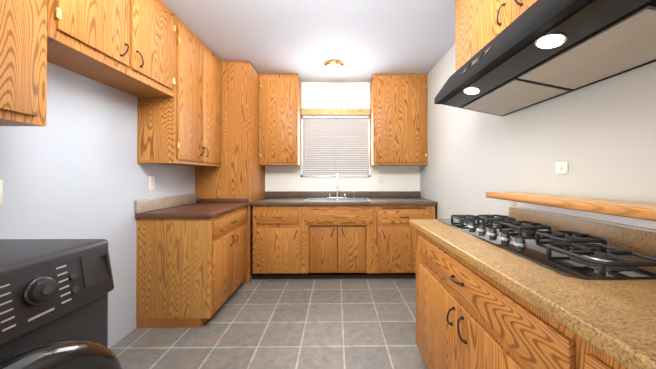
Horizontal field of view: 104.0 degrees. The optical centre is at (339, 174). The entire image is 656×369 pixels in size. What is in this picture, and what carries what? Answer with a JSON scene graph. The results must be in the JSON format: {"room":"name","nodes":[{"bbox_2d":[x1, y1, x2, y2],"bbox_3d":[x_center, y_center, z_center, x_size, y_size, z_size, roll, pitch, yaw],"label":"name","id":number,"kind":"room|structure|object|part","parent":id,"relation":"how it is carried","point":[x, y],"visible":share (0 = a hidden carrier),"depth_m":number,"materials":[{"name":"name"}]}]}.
{"room":"kitchen","nodes":[
{"label":"kitchen","id":0,"kind":"room"},
{"bbox_2d":[0,62,194,347],"bbox_3d":[-1.661,-0.046,0.694,0.120,2.520,5.940,0,0,-1],"label":"wall","id":1,"kind":"structure","parent":0,"point":[72,169],"depth_m":1.63,"materials":[{"name":"grey paint"}]},
{"bbox_2d":[0,180,2,203],"bbox_3d":[-1.602,0.083,1.184,0.009,0.116,0.070,0,0,-1],"label":"electrical outlet","id":2,"kind":"object","parent":1,"relation":"attached to","point":[1,191],"visible":1,"depth_m":1.21,"materials":[{"name":"beige plastic"}]},
{"bbox_2d":[0,0,46,125],"bbox_3d":[-1.447,-0.760,0.809,0.307,1.084,0.683,0,0,-1],"label":"upper cabinet","id":3,"kind":"object","parent":1,"relation":"attached to","point":[23,62],"visible":1,"depth_m":1.05,"materials":[{"name":"brown wood"}]},
{"bbox_2d":[47,0,174,96],"bbox_3d":[-1.443,-0.957,1.604,0.336,0.677,0.896,0,0,-1],"label":"upper cabinet","id":4,"kind":"object","parent":1,"relation":"attached to","point":[126,46],"visible":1,"depth_m":1.54,"materials":[{"name":"brown wood"}]},
{"bbox_2d":[148,176,154,189],"bbox_3d":[-1.615,0.074,2.204,0.009,0.116,0.070,0,0,-1],"label":"electrical outlet","id":5,"kind":"object","parent":1,"relation":"attached to","point":[151,182],"visible":1,"depth_m":2.20,"materials":[{"name":"beige plastic"}]},
{"bbox_2d":[137,14,221,166],"bbox_3d":[-1.455,-0.689,2.476,0.336,1.201,0.845,0,0,-1],"label":"upper cabinet","id":6,"kind":"object","parent":1,"relation":"attached to","point":[182,127],"visible":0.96,"depth_m":2.20,"materials":[{"name":"brown wood"}]},
{"bbox_2d":[109,278,427,368],"bbox_3d":[-0.218,1.264,0.704,3.005,0.100,5.940,0,0,-1],"label":"floor","id":7,"kind":"structure","parent":0,"point":[312,324],"depth_m":1.97,"materials":[{"name":"tile"}]},
{"bbox_2d":[0,239,121,368],"bbox_3d":[-1.114,0.712,0.561,0.910,1.002,0.690,0,0,-1],"label":"washer","id":8,"kind":"object","parent":7,"relation":"on","point":[53,303],"visible":1,"depth_m":0.73,"materials":[{"name":"painted metal"},{"name":"plastic"},{"name":"glass"}]},
{"bbox_2d":[135,193,248,327],"bbox_3d":[-1.309,0.718,2.457,0.628,1.019,0.867,0,0,-1],"label":"base cabinet","id":9,"kind":"object","parent":7,"relation":"on","point":[191,260],"visible":1,"depth_m":2.04,"materials":[{"name":"brown wood"}]},
{"bbox_2d":[195,61,264,282],"bbox_3d":[-1.330,-0.025,3.223,0.606,2.517,0.648,0,0,-1],"label":"tall cabinet","id":10,"kind":"object","parent":7,"relation":"on","point":[239,172],"visible":0.5,"depth_m":2.90,"materials":[{"name":"brown wood"}]},
{"bbox_2d":[251,207,309,278],"bbox_3d":[-0.696,0.797,3.242,0.652,0.874,0.614,0,0,-1],"label":"base cabinet","id":11,"kind":"object","parent":7,"relation":"on","point":[294,235],"depth_m":2.94,"materials":[{"name":"brown wood"}]},
{"bbox_2d":[310,207,373,278],"bbox_3d":[-0.019,0.797,3.251,0.743,0.874,0.614,0,0,-1],"label":"base cabinet","id":12,"kind":"object","parent":7,"relation":"on","point":[341,238],"depth_m":2.99,"materials":[{"name":"brown wood"}]},
{"bbox_2d":[250,199,437,206],"bbox_3d":[0.053,0.339,3.248,2.150,0.039,0.628,0,0,-1],"label":"countertop","id":13,"kind":"structure","parent":12,"relation":"on","point":[261,202],"depth_m":2.96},
{"bbox_2d":[304,198,370,200],"bbox_3d":[-0.030,0.403,3.263,0.804,0.174,0.444,0,0,-1],"label":"double-basin sink","id":14,"kind":"object","parent":13,"relation":"in","point":[336,199],"visible":0.29,"depth_m":3.39,"materials":[{"name":"silver metal"}]},
{"bbox_2d":[327,174,354,197],"bbox_3d":[0.022,0.156,3.373,0.368,0.321,0.191,0,0,-1],"label":"gooseneck faucet","id":15,"kind":"object","parent":13,"relation":"on","point":[353,194],"visible":1,"depth_m":3.42,"materials":[{"name":"silver metal"}]},
{"bbox_2d":[374,207,436,278],"bbox_3d":[0.721,0.797,3.261,0.813,0.874,0.614,0,0,-1],"label":"base cabinet","id":16,"kind":"object","parent":7,"relation":"on","point":[394,236],"depth_m":2.96,"materials":[{"name":"brown wood"}]},
{"bbox_2d":[416,231,561,368],"bbox_3d":[0.818,0.781,1.138,0.632,0.874,1.167,0,0,-1],"label":"base cabinet","id":17,"kind":"object","parent":7,"relation":"on","point":[481,304],"depth_m":0.99,"materials":[{"name":"brown wood"}]},
{"bbox_2d":[410,219,655,368],"bbox_3d":[0.826,0.315,0.015,0.646,0.039,3.480,0,0,-1],"label":"countertop","id":18,"kind":"structure","parent":17,"relation":"on","point":[617,318],"depth_m":0.63,"materials":[{"name":"beige stone"}]},
{"bbox_2d":[438,214,655,279],"bbox_3d":[0.887,0.283,1.232,0.460,0.042,1.002,0,0,-1],"label":"gas cooktop","id":19,"kind":"object","parent":18,"relation":"in","point":[575,255],"visible":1,"depth_m":0.96,"materials":[{"name":"black metal"}]},
{"bbox_2d":[562,331,621,368],"bbox_3d":[0.833,0.772,0.025,0.632,0.874,1.060,0,0,-1],"label":"base cabinet","id":20,"kind":"object","parent":7,"relation":"on","point":[575,353],"depth_m":0.56,"materials":[{"name":"brown wood"}]},
{"bbox_2d":[162,0,454,81],"bbox_3d":[-0.218,-1.355,0.724,3.005,0.100,5.940,0,0,-1],"label":"ceiling","id":21,"kind":"structure","parent":0,"point":[361,40],"depth_m":2.35,"materials":[{"name":"grey paint"}]},
{"bbox_2d":[324,60,343,75],"bbox_3d":[-0.067,-1.222,2.995,0.230,0.208,0.230,0,0,-1],"label":"dome ceiling light","id":22,"kind":"object","parent":21,"relation":"attached to","point":[333,67],"visible":1,"depth_m":2.93,"materials":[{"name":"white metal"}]},
{"bbox_2d":[265,82,419,197],"bbox_3d":[-0.258,-0.023,3.623,2.765,2.520,0.120,0,0,-1],"label":"wall","id":23,"kind":"structure","parent":0,"point":[354,95],"depth_m":3.57,"materials":[{"name":"white paint"}]},
{"bbox_2d":[259,73,300,165],"bbox_3d":[-0.778,-0.701,3.388,0.492,1.162,0.343,0,0,-1],"label":"upper cabinet","id":24,"kind":"object","parent":23,"relation":"attached to","point":[279,119],"visible":1,"depth_m":3.25,"materials":[{"name":"brown wood"}]},
{"bbox_2d":[301,116,370,176],"bbox_3d":[-0.055,-0.401,3.623,0.990,0.925,0.106,0,0,-1],"label":"window","id":25,"kind":"structure","parent":23,"relation":"in","point":[369,171],"depth_m":3.64,"materials":[{"name":"silver metal"}]},
{"bbox_3d":[-0.056,-0.410,3.673,0.986,0.901,0.005,0,0,-1],"label":"daylight window glass","id":26,"kind":"part","parent":25,"relation":"part of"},
{"bbox_2d":[301,108,369,115],"bbox_3d":[-0.054,-0.855,3.533,0.952,0.089,0.072,0,0,-1],"label":"window valance","id":27,"kind":"object","parent":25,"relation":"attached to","point":[336,111],"visible":0.96,"depth_m":3.50,"materials":[{"name":"brown wood"}]},
{"bbox_2d":[303,115,368,175],"bbox_3d":[-0.054,-0.389,3.542,0.910,0.840,0.046,0,0,-1],"label":"window blinds","id":28,"kind":"object","parent":25,"relation":"attached to","point":[314,130],"visible":1,"depth_m":3.54,"materials":[{"name":"white plastic"}]},
{"bbox_2d":[266,191,421,198],"bbox_3d":[0.049,0.279,3.553,2.150,0.085,0.020,0,0,-1],"label":"backsplash","id":29,"kind":"structure","parent":23,"relation":"attached to","point":[269,194],"depth_m":3.54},
{"bbox_2d":[379,175,383,182],"bbox_3d":[0.577,0.066,3.568,0.070,0.116,0.009,0,0,-1],"label":"electrical outlet","id":30,"kind":"object","parent":23,"relation":"attached to","point":[381,178],"visible":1,"depth_m":3.57,"materials":[{"name":"beige plastic"}]},
{"bbox_2d":[370,74,427,165],"bbox_3d":[0.777,-0.701,3.409,0.698,1.162,0.343,0,0,-1],"label":"upper cabinet","id":31,"kind":"object","parent":23,"relation":"attached to","point":[398,122],"visible":1,"depth_m":3.27,"materials":[{"name":"brown wood"}]},
{"bbox_2d":[420,44,655,229],"bbox_3d":[1.224,-0.045,0.733,0.120,2.520,5.940,0,0,-1],"label":"wall","id":32,"kind":"structure","parent":0,"point":[599,137],"depth_m":1.42,"materials":[{"name":"grey paint"}]},
{"bbox_2d":[455,0,536,70],"bbox_3d":[0.979,-0.996,1.248,0.353,0.605,1.218,0,0,-1],"label":"upper cabinet","id":33,"kind":"object","parent":32,"relation":"attached to","point":[480,25],"visible":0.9,"depth_m":1.52,"materials":[{"name":"brown wood"}]},
{"bbox_2d":[434,0,655,115],"bbox_3d":[0.914,-0.549,1.243,0.482,0.281,1.120,0,0,-1],"label":"under-cabinet range hood","id":34,"kind":"object","parent":33,"relation":"attached to","point":[538,52],"visible":1,"depth_m":1.01,"materials":[{"name":"black metal"}]},
{"bbox_2d":[556,162,567,173],"bbox_3d":[1.148,-0.033,1.328,0.014,0.060,0.068,0,0,-1],"label":"light switch","id":35,"kind":"object","parent":32,"relation":"attached to","point":[561,167],"visible":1,"depth_m":1.32,"materials":[{"name":"beige plastic"}]},
{"bbox_2d":[486,192,655,220],"bbox_3d":[1.068,0.118,-0.030,0.208,0.038,3.380,0,0,-1],"label":"ledge shelf","id":36,"kind":"object","parent":32,"relation":"attached to","point":[639,210],"visible":1,"depth_m":1.01,"materials":[{"name":"brown wood"}]},
{"bbox_2d":[508,202,655,232],"bbox_3d":[1.161,0.170,-0.004,0.026,0.065,3.430,0,0,-1],"label":"wall strip","id":37,"kind":"object","parent":32,"relation":"attached to","point":[626,221],"visible":0.6,"depth_m":1.15,"materials":[{"name":"white paint"}]}
]}

